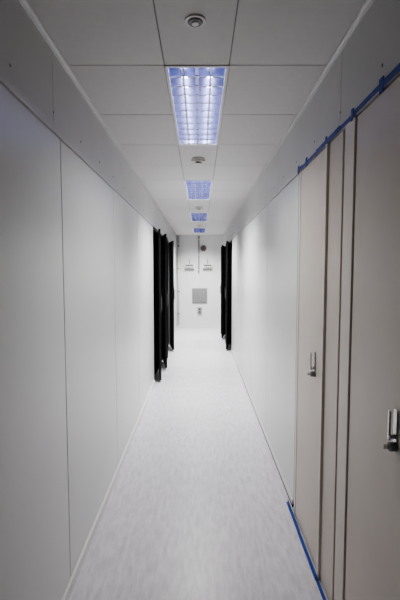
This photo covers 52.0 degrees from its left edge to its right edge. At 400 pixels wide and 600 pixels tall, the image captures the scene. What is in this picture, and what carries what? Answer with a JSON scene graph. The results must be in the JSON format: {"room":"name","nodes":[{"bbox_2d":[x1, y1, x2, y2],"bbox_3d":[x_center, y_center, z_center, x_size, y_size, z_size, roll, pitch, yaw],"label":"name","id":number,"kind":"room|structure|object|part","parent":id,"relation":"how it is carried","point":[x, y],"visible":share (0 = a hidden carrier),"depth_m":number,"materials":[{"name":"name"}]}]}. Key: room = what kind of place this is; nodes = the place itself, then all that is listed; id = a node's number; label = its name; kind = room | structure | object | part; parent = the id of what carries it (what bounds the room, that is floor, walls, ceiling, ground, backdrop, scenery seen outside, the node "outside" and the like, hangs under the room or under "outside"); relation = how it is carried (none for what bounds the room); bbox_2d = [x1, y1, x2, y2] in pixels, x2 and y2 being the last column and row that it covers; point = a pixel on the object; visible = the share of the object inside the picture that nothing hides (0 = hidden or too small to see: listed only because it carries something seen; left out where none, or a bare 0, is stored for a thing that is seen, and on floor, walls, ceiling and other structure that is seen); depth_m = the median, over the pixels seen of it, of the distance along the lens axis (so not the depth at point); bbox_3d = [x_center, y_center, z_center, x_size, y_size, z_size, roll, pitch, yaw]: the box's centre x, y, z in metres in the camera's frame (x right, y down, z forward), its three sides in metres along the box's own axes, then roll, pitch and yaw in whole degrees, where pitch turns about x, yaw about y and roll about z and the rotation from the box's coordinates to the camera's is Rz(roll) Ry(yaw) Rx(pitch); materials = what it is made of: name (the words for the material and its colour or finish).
{"room":"corridor","nodes":[
{"label":"corridor","id":0,"kind":"room"},
{"bbox_2d":[0,0,176,599],"bbox_3d":[-0.667,-0.131,4.828,0.116,2.640,12.250,0,4,0],"label":"wall","id":1,"kind":"structure","parent":0,"point":[77,305],"depth_m":1.82,"materials":[{"name":"white paint"}]},
{"bbox_2d":[61,327,176,599],"bbox_3d":[-0.629,1.161,4.919,0.032,0.050,12.250,0,4,0],"label":"baseboard","id":2,"kind":"structure","parent":1,"relation":"attached to","point":[75,573],"depth_m":2.51,"materials":[{"name":"white"}]},
{"bbox_2d":[27,0,365,234],"bbox_3d":[0.000,-1.398,4.738,3.600,0.220,12.450,0,4,0],"label":"ceiling","id":3,"kind":"structure","parent":0,"point":[275,52],"depth_m":1.93,"materials":[{"name":"white tile"}]},
{"bbox_2d":[185,14,205,27],"bbox_3d":[-0.018,-1.055,1.559,0.080,0.015,0.080,0,4,0],"label":"ceiling sensor","id":4,"kind":"object","parent":3,"relation":"attached to","point":[193,20],"visible":1,"depth_m":1.55,"materials":[{"name":"white plastic"}]},
{"bbox_2d":[164,64,228,144],"bbox_3d":[-0.015,-1.181,2.493,0.300,0.113,1.200,0,4,0],"label":"fluorescent light","id":5,"kind":"object","parent":3,"relation":"attached to","point":[196,92],"visible":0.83,"depth_m":2.33,"materials":[{"name":"white plastic"}]},
{"bbox_2d":[191,157,204,164],"bbox_3d":[-0.015,-1.175,3.476,0.109,0.047,0.109,3,5,32],"label":"smoke detector","id":6,"kind":"object","parent":3,"relation":"attached to","point":[198,160],"visible":1,"depth_m":3.45,"materials":[{"name":"white plastic"}]},
{"bbox_2d":[184,180,212,199],"bbox_3d":[-0.015,-1.350,4.887,0.300,0.113,1.200,0,4,0],"label":"fluorescent light","id":7,"kind":"object","parent":3,"relation":"attached to","point":[195,189],"visible":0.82,"depth_m":4.83,"materials":[{"name":"white plastic"}]},
{"bbox_2d":[190,213,207,221],"bbox_3d":[-0.015,-1.520,7.281,0.300,0.113,1.200,0,4,0],"label":"fluorescent light","id":8,"kind":"object","parent":3,"relation":"attached to","point":[195,217],"visible":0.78,"depth_m":7.33,"materials":[{"name":"white plastic"}]},
{"bbox_2d":[193,228,205,232],"bbox_3d":[-0.015,-1.689,9.675,0.300,0.113,1.200,0,4,0],"label":"fluorescent light","id":9,"kind":"object","parent":3,"relation":"attached to","point":[195,230],"visible":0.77,"depth_m":9.73,"materials":[{"name":"white plastic"}]},
{"bbox_2d":[69,328,327,599],"bbox_3d":[0.000,1.215,4.923,3.600,0.060,12.450,0,4,0],"label":"floor","id":10,"kind":"structure","parent":0,"point":[196,508],"depth_m":2.69,"materials":[{"name":"plastic"}]},
{"bbox_2d":[153,229,161,379],"bbox_3d":[-1.048,0.067,5.850,1.065,2.100,0.595,0,4,0],"label":"rack","id":11,"kind":"object","parent":10,"relation":"on","point":[157,299],"visible":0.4,"depth_m":6.07,"materials":[{"name":"black metal"}]},
{"bbox_2d":[154,233,167,367],"bbox_3d":[-1.038,0.016,6.569,1.084,2.100,0.596,0,4,0],"label":"rack","id":12,"kind":"object","parent":10,"relation":"on","point":[163,238],"visible":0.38,"depth_m":6.58,"materials":[{"name":"black metal"}]},
{"bbox_2d":[162,237,168,357],"bbox_3d":[-1.058,-0.035,7.286,1.045,2.100,0.594,0,4,0],"label":"rack","id":13,"kind":"object","parent":10,"relation":"on","point":[166,237],"visible":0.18,"depth_m":7.00,"materials":[{"name":"black metal"}]},
{"bbox_2d":[168,241,174,349],"bbox_3d":[-1.028,-0.086,8.005,1.104,2.100,0.597,0,4,0],"label":"rack","id":14,"kind":"object","parent":10,"relation":"on","point":[171,290],"visible":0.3,"depth_m":8.05,"materials":[{"name":"black metal"}]},
{"bbox_2d":[221,245,225,337],"bbox_3d":[1.008,-0.183,9.382,1.094,2.100,0.597,0,4,0],"label":"rack","id":15,"kind":"object","parent":10,"relation":"on","point":[223,257],"visible":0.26,"depth_m":9.33,"materials":[{"name":"black metal"}]},
{"bbox_2d":[225,286,229,342],"bbox_3d":[1.032,-0.137,8.727,1.045,2.100,0.594,0,4,0],"label":"rack","id":16,"kind":"object","parent":10,"relation":"on","point":[225,286],"visible":0.05,"depth_m":8.46,"materials":[{"name":"black metal"}]},
{"bbox_2d":[225,241,231,348],"bbox_3d":[1.018,-0.090,8.075,1.075,2.100,0.596,0,4,0],"label":"rack","id":17,"kind":"object","parent":10,"relation":"on","point":[228,245],"visible":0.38,"depth_m":8.24,"materials":[{"name":"black metal"}]},
{"bbox_2d":[286,501,325,599],"bbox_3d":[0.577,1.416,1.514,0.013,0.021,2.420,0,4,0],"label":"tape","id":18,"kind":"object","parent":10,"relation":"on","point":[288,503],"visible":1,"depth_m":2.22,"materials":[{"name":"blue plastic"}]},
{"bbox_2d":[176,235,222,325],"bbox_3d":[0.000,-0.567,10.987,1.500,2.640,0.101,0,4,0],"label":"wall","id":19,"kind":"structure","parent":0,"point":[188,248],"depth_m":10.94,"materials":[{"name":"grey paint"}]},
{"bbox_2d":[177,235,179,323],"bbox_3d":[-0.570,-0.532,10.912,0.060,2.350,0.055,0,4,0],"label":"drain pipe","id":20,"kind":"object","parent":19,"relation":"attached to","point":[178,245],"visible":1,"depth_m":10.88,"materials":[{"name":"white plastic"}]},
{"bbox_2d":[185,259,193,269],"bbox_3d":[-0.280,-0.938,10.875,0.240,0.295,0.071,0,4,0],"label":"wall control box","id":21,"kind":"object","parent":19,"relation":"attached to","point":[189,265],"visible":1,"depth_m":10.85,"materials":[{"name":"white plastic"}]},
{"bbox_2d":[177,326,220,327],"bbox_3d":[-0.009,0.723,11.023,1.207,0.060,0.012,0,4,0],"label":"baseboard","id":22,"kind":"structure","parent":19,"relation":"attached to","point":[177,326],"depth_m":11.02,"materials":[{"name":"white"}]},
{"bbox_2d":[198,236,199,273],"bbox_3d":[-0.030,-1.201,10.875,0.048,1.000,0.034,0,4,0],"label":"cable conduit","id":23,"kind":"object","parent":19,"relation":"attached to","point":[198,236],"visible":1,"depth_m":10.86,"materials":[{"name":"grey"}]},
{"bbox_2d":[192,288,206,302],"bbox_3d":[-0.010,-0.114,10.952,0.400,0.400,0.034,0,4,0],"label":"air vent","id":24,"kind":"object","parent":19,"relation":"in","point":[199,295],"visible":1,"depth_m":10.94,"materials":[{"name":"grey metal"}]},
{"bbox_2d":[197,307,201,313],"bbox_3d":[-0.010,0.285,10.980,0.120,0.180,0.035,0,4,0],"label":"power socket","id":25,"kind":"object","parent":19,"relation":"attached to","point":[199,309],"visible":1,"depth_m":10.96,"materials":[{"name":"grey plastic"}]},
{"bbox_2d":[200,245,206,251],"bbox_3d":[0.090,-1.369,10.840,0.170,0.170,0.081,0,4,0],"label":"fire alarm","id":26,"kind":"object","parent":19,"relation":"attached to","point":[203,248],"visible":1,"depth_m":10.82,"materials":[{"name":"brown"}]},
{"bbox_2d":[203,259,211,269],"bbox_3d":[0.200,-0.938,10.875,0.240,0.295,0.071,0,4,0],"label":"wall control box","id":27,"kind":"object","parent":19,"relation":"attached to","point":[207,265],"visible":1,"depth_m":10.85,"materials":[{"name":"white plastic"}]},
{"bbox_2d":[222,0,399,500],"bbox_3d":[0.642,-0.131,4.828,0.116,2.640,12.250,0,4,0],"label":"wall","id":28,"kind":"structure","parent":0,"point":[265,251],"depth_m":2.91,"materials":[{"name":"grey paint"}]},
{"bbox_2d":[231,349,293,506],"bbox_3d":[0.608,1.023,6.844,0.024,0.052,8.390,0,4,0],"label":"baseboard","id":29,"kind":"structure","parent":28,"relation":"attached to","point":[255,410],"depth_m":3.53,"materials":[{"name":"white"}]},
{"bbox_2d":[296,149,324,568],"bbox_3d":[0.592,0.311,2.234,0.072,2.100,0.489,0,4,0],"label":"door","id":30,"kind":"structure","parent":28,"relation":"in","point":[313,175],"depth_m":2.20,"materials":[{"name":"beige metal"}]},
{"bbox_3d":[0.575,0.332,2.119,0.038,0.131,0.028,0,4,0],"label":"door handle","id":31,"kind":"part","parent":30,"relation":"part of","materials":[{"name":"silver metal"}]},
{"bbox_2d":[293,116,357,599],"bbox_3d":[0.652,0.166,0.625,0.136,2.640,3.824,0,4,0],"label":"door frame","id":32,"kind":"structure","parent":28,"relation":"attached to","point":[341,153],"depth_m":1.80,"materials":[{"name":"beige"}]},
{"bbox_2d":[297,63,399,173],"bbox_3d":[0.588,-0.696,1.314,0.003,0.046,2.320,0,4,0],"label":"tape","id":33,"kind":"object","parent":28,"relation":"attached to","point":[383,81],"visible":1,"depth_m":1.51,"materials":[{"name":"blue plastic"}]},
{"bbox_2d":[345,76,399,599],"bbox_3d":[0.592,0.384,1.200,0.072,2.100,0.848,0,4,0],"label":"door","id":34,"kind":"structure","parent":28,"relation":"in","point":[373,499],"depth_m":1.38,"materials":[{"name":"beige metal"}]},
{"bbox_3d":[0.575,0.394,1.241,0.038,0.131,0.028,0,4,0],"label":"door handle","id":35,"kind":"part","parent":34,"relation":"part of","materials":[{"name":"silver metal"}]}
]}

